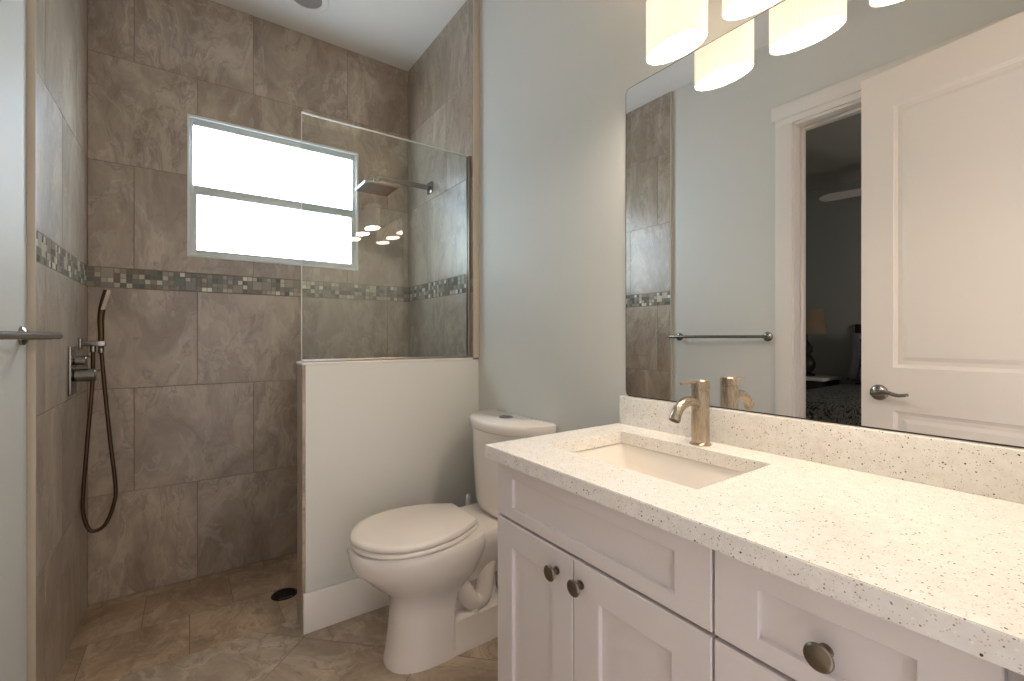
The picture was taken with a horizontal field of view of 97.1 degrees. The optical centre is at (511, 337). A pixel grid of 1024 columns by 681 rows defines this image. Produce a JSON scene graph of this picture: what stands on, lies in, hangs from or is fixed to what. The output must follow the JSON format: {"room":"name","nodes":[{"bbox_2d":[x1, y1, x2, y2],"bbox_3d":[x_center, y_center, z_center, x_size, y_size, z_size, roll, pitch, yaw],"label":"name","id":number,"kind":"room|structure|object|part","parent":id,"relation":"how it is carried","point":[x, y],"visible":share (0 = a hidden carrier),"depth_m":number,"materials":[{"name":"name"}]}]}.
{"room":"bathroom","nodes":[
{"label":"bathroom","id":0,"kind":"room"},
{"bbox_2d":[0,0,86,680],"bbox_3d":[-1.093,-0.241,0.804,0.137,2.770,2.759,0,0,-36],"label":"wall","id":1,"kind":"structure","parent":0,"point":[61,25],"depth_m":1.38,"materials":[{"name":"tile"}]},
{"bbox_2d":[27,0,35,680],"bbox_3d":[-1.353,-0.256,1.273,0.018,2.740,0.007,0,0,-36],"label":"trim","id":2,"kind":"structure","parent":1,"relation":"attached to","point":[31,4],"depth_m":1.27,"materials":[{"name":"beige tile"}]},
{"bbox_2d":[0,326,62,345],"bbox_3d":[-1.134,-0.004,1.017,0.078,0.052,0.617,0,0,-36],"label":"towel bar","id":3,"kind":"object","parent":1,"relation":"attached to","point":[22,335],"visible":1,"depth_m":1.06,"materials":[{"name":"grey metal"}]},
{"bbox_3d":[-1.302,-0.004,1.239,0.062,0.052,0.052,0,0,-36],"label":"post","id":4,"kind":"part","parent":3,"relation":"part of","materials":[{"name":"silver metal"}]},
{"bbox_2d":[68,346,100,395],"bbox_3d":[-1.593,0.121,1.686,0.074,0.178,0.126,0,0,-36],"label":"shower valve","id":5,"kind":"object","parent":1,"relation":"attached to","point":[75,375],"visible":1,"depth_m":1.66,"materials":[{"name":"grey metal"}]},
{"bbox_3d":[-1.612,0.121,1.657,0.009,0.178,0.100,0,0,-36],"label":"plate","id":6,"kind":"part","parent":5,"relation":"part of","materials":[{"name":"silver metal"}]},
{"bbox_3d":[-1.605,0.086,1.688,0.038,0.034,0.076,0,0,-36],"label":"lever handle","id":7,"kind":"part","parent":5,"relation":"part of","materials":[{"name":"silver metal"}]},
{"bbox_3d":[-1.597,0.140,1.699,0.064,0.048,0.100,0,0,-36],"label":"lever handle","id":8,"kind":"part","parent":5,"relation":"part of","materials":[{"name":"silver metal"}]},
{"bbox_2d":[78,289,117,532],"bbox_3d":[-1.660,0.295,1.817,0.115,0.977,0.048,0,0,-36],"label":"shower","id":9,"kind":"object","parent":1,"relation":"attached to","point":[100,343],"visible":0.98,"depth_m":1.81,"materials":[{"name":"grey metal"}]},
{"bbox_2d":[87,0,407,605],"bbox_3d":[-1.253,-0.241,2.388,1.542,2.770,0.106,0,0,-36],"label":"wall","id":10,"kind":"structure","parent":0,"point":[201,355],"depth_m":2.16,"materials":[{"name":"tile"}]},
{"bbox_2d":[187,113,357,270],"bbox_3d":[-1.221,-0.717,2.381,0.796,0.673,0.064,0,0,-36],"label":"window","id":11,"kind":"structure","parent":10,"relation":"in","point":[244,183],"depth_m":2.34,"materials":[{"name":"white glass"}]},
{"bbox_3d":[-1.222,-0.864,2.380,0.774,0.356,0.033,0,0,-36],"label":"sash","id":12,"kind":"part","parent":11,"relation":"part of","materials":[{"name":"silver metal"}]},
{"bbox_3d":[-1.226,-0.869,2.383,0.747,0.290,0.005,0,0,-36],"label":"pane","id":13,"kind":"part","parent":11,"relation":"part of","materials":[{"name":"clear glass"}]},
{"bbox_3d":[-1.215,-0.539,2.371,0.774,0.293,0.038,0,0,-36],"label":"sash","id":14,"kind":"part","parent":11,"relation":"part of","materials":[{"name":"white glass"}]},
{"bbox_3d":[-1.219,-0.549,2.378,0.722,0.267,0.005,0,0,-36],"label":"pane","id":15,"kind":"part","parent":11,"relation":"part of","materials":[{"name":"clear glass"}]},
{"bbox_2d":[56,553,497,680],"bbox_3d":[-0.480,1.164,1.214,1.611,0.100,2.715,0,0,-36],"label":"floor","id":16,"kind":"structure","parent":0,"point":[116,638],"depth_m":1.66,"materials":[{"name":"tile"}]},
{"bbox_2d":[271,588,296,600],"bbox_3d":[-0.995,1.125,1.976,0.104,0.008,0.104,0,0,-36],"label":"floor drain","id":17,"kind":"object","parent":16,"relation":"on","point":[282,593],"visible":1,"depth_m":1.97,"materials":[{"name":"brown metal"}]},
{"bbox_2d":[347,409,555,673],"bbox_3d":[-0.242,0.715,1.660,0.694,0.799,0.444,0,0,-36],"label":"toilet","id":18,"kind":"object","parent":16,"relation":"on","point":[436,564],"visible":0.91,"depth_m":1.55,"materials":[{"name":"white ceramic"}]},
{"bbox_3d":[-0.350,0.686,1.593,0.420,0.016,0.345,0,0,-36],"label":"seat","id":19,"kind":"part","parent":18,"relation":"part of","materials":[{"name":"white plastic"}]},
{"bbox_3d":[-0.352,0.664,1.592,0.420,0.023,0.345,0,0,-36],"label":"lid","id":20,"kind":"part","parent":18,"relation":"part of","materials":[{"name":"white plastic"}]},
{"bbox_3d":[-0.037,0.530,1.807,0.185,0.332,0.422,0,0,-36],"label":"tank","id":21,"kind":"part","parent":18,"relation":"part of","materials":[{"name":"white ceramic"}]},
{"bbox_3d":[-0.041,0.343,1.804,0.199,0.043,0.444,0,0,-36],"label":"tank lid","id":22,"kind":"part","parent":18,"relation":"part of","materials":[{"name":"white ceramic"}]},
{"bbox_2d":[466,494,470,505],"bbox_3d":[-0.194,0.907,2.020,0.084,0.415,0.084,0,0,-36],"label":"toilet brush","id":23,"kind":"object","parent":16,"relation":"on","point":[468,496],"visible":0.21,"depth_m":2.01,"materials":[{"name":"white plastic"}]},
{"bbox_2d":[498,463,1023,680],"bbox_3d":[0.417,0.708,0.892,0.522,0.813,0.904,0,0,-36],"label":"vanity cabinet","id":24,"kind":"object","parent":16,"relation":"on","point":[589,590],"visible":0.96,"depth_m":0.75,"materials":[{"name":"white paint"}]},
{"bbox_3d":[0.050,0.725,1.018,0.020,0.569,0.270,0,0,-36],"label":"door","id":25,"kind":"part","parent":24,"relation":"part of","materials":[{"name":"white paint"}]},
{"bbox_3d":[0.083,0.484,0.933,0.026,0.033,0.033,0,0,-36],"label":"knob","id":26,"kind":"part","parent":24,"relation":"part of","materials":[{"name":"silver metal"}]},
{"bbox_3d":[0.124,0.483,0.875,0.026,0.033,0.033,0,0,-36],"label":"knob","id":27,"kind":"part","parent":24,"relation":"part of","materials":[{"name":"silver metal"}]},
{"bbox_3d":[0.136,0.369,0.897,0.020,0.129,0.565,0,0,-36],"label":"false drawer","id":28,"kind":"part","parent":24,"relation":"part of","materials":[{"name":"white paint"}]},
{"bbox_3d":[0.215,0.725,0.786,0.020,0.569,0.292,0,0,-36],"label":"door","id":29,"kind":"part","parent":24,"relation":"part of","materials":[{"name":"white paint"}]},
{"bbox_2d":[485,423,1023,675],"bbox_3d":[0.412,0.285,0.905,0.516,0.032,0.932,0,0,-36],"label":"countertop","id":30,"kind":"structure","parent":24,"relation":"on","point":[944,565],"depth_m":0.65,"materials":[{"name":"stone"}]},
{"bbox_2d":[573,443,744,489],"bbox_3d":[0.320,0.368,1.046,0.322,0.134,0.457,0,0,-36],"label":"sink","id":31,"kind":"object","parent":30,"relation":"in","point":[686,472],"visible":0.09,"depth_m":1.17,"materials":[{"name":"white ceramic"}]},
{"bbox_2d":[668,379,711,446],"bbox_3d":[0.437,0.188,1.113,0.148,0.162,0.053,0,0,-36],"label":"faucet","id":32,"kind":"object","parent":30,"relation":"on","point":[699,400],"visible":1,"depth_m":1.12,"materials":[{"name":"silver metal"}]},
{"bbox_3d":[0.425,0.173,1.104,0.112,0.056,0.025,0,0,-36],"label":"spout","id":33,"kind":"part","parent":32,"relation":"part of","materials":[{"name":"silver metal"}]},
{"bbox_3d":[0.451,0.119,1.123,0.104,0.024,0.044,0,0,-36],"label":"lever","id":34,"kind":"part","parent":32,"relation":"part of","materials":[{"name":"silver metal"}]},
{"bbox_3d":[0.386,0.581,0.547,0.020,0.282,0.288,0,0,-36],"label":"drawer","id":35,"kind":"part","parent":24,"relation":"part of","materials":[{"name":"white paint"}]},
{"bbox_3d":[0.366,0.376,0.535,0.026,0.033,0.033,0,0,-36],"label":"knob","id":36,"kind":"part","parent":24,"relation":"part of","materials":[{"name":"silver metal"}]},
{"bbox_3d":[0.386,0.369,0.547,0.020,0.129,0.288,0,0,-36],"label":"drawer","id":37,"kind":"part","parent":24,"relation":"part of","materials":[{"name":"white paint"}]},
{"bbox_2d":[211,0,466,70],"bbox_3d":[-0.467,-1.666,1.282,1.711,0.080,2.809,0,0,-36],"label":"ceiling","id":38,"kind":"structure","parent":0,"point":[396,33],"depth_m":2.33,"materials":[{"name":"white paint"}]},
{"bbox_2d":[288,0,328,13],"bbox_3d":[-0.982,-1.621,2.168,0.196,0.010,0.196,0,0,-36],"label":"recessed light","id":39,"kind":"object","parent":38,"relation":"in","point":[309,6],"visible":1,"depth_m":2.21,"materials":[{"name":"white paint"}]},
{"bbox_2d":[297,359,478,631],"bbox_3d":[-0.504,0.619,1.969,0.773,1.028,0.108,0,0,-36],"label":"wall","id":40,"kind":"structure","parent":0,"point":[380,437],"depth_m":1.85,"materials":[{"name":"grey paint"}]},
{"bbox_2d":[303,577,389,634],"bbox_3d":[-0.469,1.039,1.919,0.772,0.150,0.015,0,0,-36],"label":"baseboard","id":41,"kind":"structure","parent":40,"relation":"attached to","point":[324,607],"depth_m":1.76,"materials":[{"name":"white paint"}]},
{"bbox_2d":[296,358,472,364],"bbox_3d":[-0.519,0.101,1.960,0.744,0.009,0.115,0,0,-36],"label":"trim","id":42,"kind":"structure","parent":40,"relation":"on","point":[440,359],"depth_m":1.87,"materials":[{"name":"white paint"}]},
{"bbox_2d":[301,111,470,362],"bbox_3d":[-0.502,-0.382,1.938,0.741,0.956,0.022,0,0,-36],"label":"glass panel","id":43,"kind":"object","parent":42,"relation":"on","point":[468,158],"visible":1,"depth_m":2.14,"materials":[{"name":"clear glass"}]},
{"bbox_2d":[408,0,1023,448],"bbox_3d":[0.176,-0.206,1.740,0.132,2.840,2.809,0,0,-36],"label":"wall","id":44,"kind":"structure","parent":0,"point":[555,76],"depth_m":1.81,"materials":[{"name":"grey paint"}]},
{"bbox_2d":[355,175,432,196],"bbox_3d":[-0.609,-0.807,2.391,0.390,0.100,0.172,0,0,-36],"label":"shower head","id":45,"kind":"object","parent":44,"relation":"attached to","point":[375,187],"visible":1,"depth_m":2.35},
{"bbox_3d":[-0.698,-0.759,2.328,0.160,0.004,0.160,0,0,-36],"label":"nozzle plate","id":46,"kind":"part","parent":45,"relation":"part of","materials":[{"name":"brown metal"}]},
{"bbox_3d":[-0.584,-0.810,2.409,0.311,0.059,0.027,0,0,-36],"label":"arm","id":47,"kind":"part","parent":45,"relation":"part of","materials":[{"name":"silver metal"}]},
{"bbox_2d":[473,0,478,357],"bbox_3d":[-0.170,-0.765,2.138,0.033,1.722,0.007,0,0,-36],"label":"trim","id":48,"kind":"structure","parent":44,"relation":"attached to","point":[475,2],"depth_m":2.13,"materials":[{"name":"beige tile"}]},
{"bbox_2d":[646,0,779,64],"bbox_3d":[0.566,-0.858,0.997,0.160,0.245,0.590,0,0,-36],"label":"vanity light","id":49,"kind":"object","parent":44,"relation":"attached to","point":[674,28],"visible":1,"depth_m":1.11,"materials":[{"name":"white glass"}]},
{"bbox_3d":[0.416,-0.811,1.149,0.092,0.150,0.167,0,0,-36],"label":"lamp shade","id":50,"kind":"part","parent":49,"relation":"part of","materials":[{"name":"beige glass"}]},
{"bbox_2d":[647,29,706,62],"bbox_3d":[0.416,-0.741,1.149,0.089,0.003,0.161,0,0,-36],"label":"diffuser","id":51,"kind":"object","parent":49,"relation":"attached to","point":[672,44],"depth_m":1.14,"materials":[{"name":"beige glass"}]},
{"bbox_2d":[723,0,776,17],"bbox_3d":[0.538,-0.741,0.977,0.089,0.003,0.161,0,0,-36],"label":"diffuser","id":52,"kind":"object","parent":49,"relation":"attached to","point":[731,8],"depth_m":1.01,"materials":[{"name":"beige glass"}]},
{"bbox_3d":[0.538,-0.811,0.977,0.092,0.150,0.167,0,0,-36],"label":"lamp shade","id":53,"kind":"part","parent":49,"relation":"part of","materials":[{"name":"beige glass"}]},
{"bbox_2d":[620,395,1023,503],"bbox_3d":[0.615,0.227,1.046,0.024,0.086,0.926,0,0,-36],"label":"backsplash","id":54,"kind":"structure","parent":44,"relation":"attached to","point":[994,471],"depth_m":0.90,"materials":[{"name":"stone"}]},
{"bbox_2d":[626,0,1023,447],"bbox_3d":[0.625,-0.297,1.049,0.003,0.961,0.918,0,0,-36],"label":"wall mirror","id":55,"kind":"object","parent":44,"relation":"attached to","point":[825,198],"visible":1,"depth_m":0.96,"materials":[{"name":"silver mirror"}]}
]}

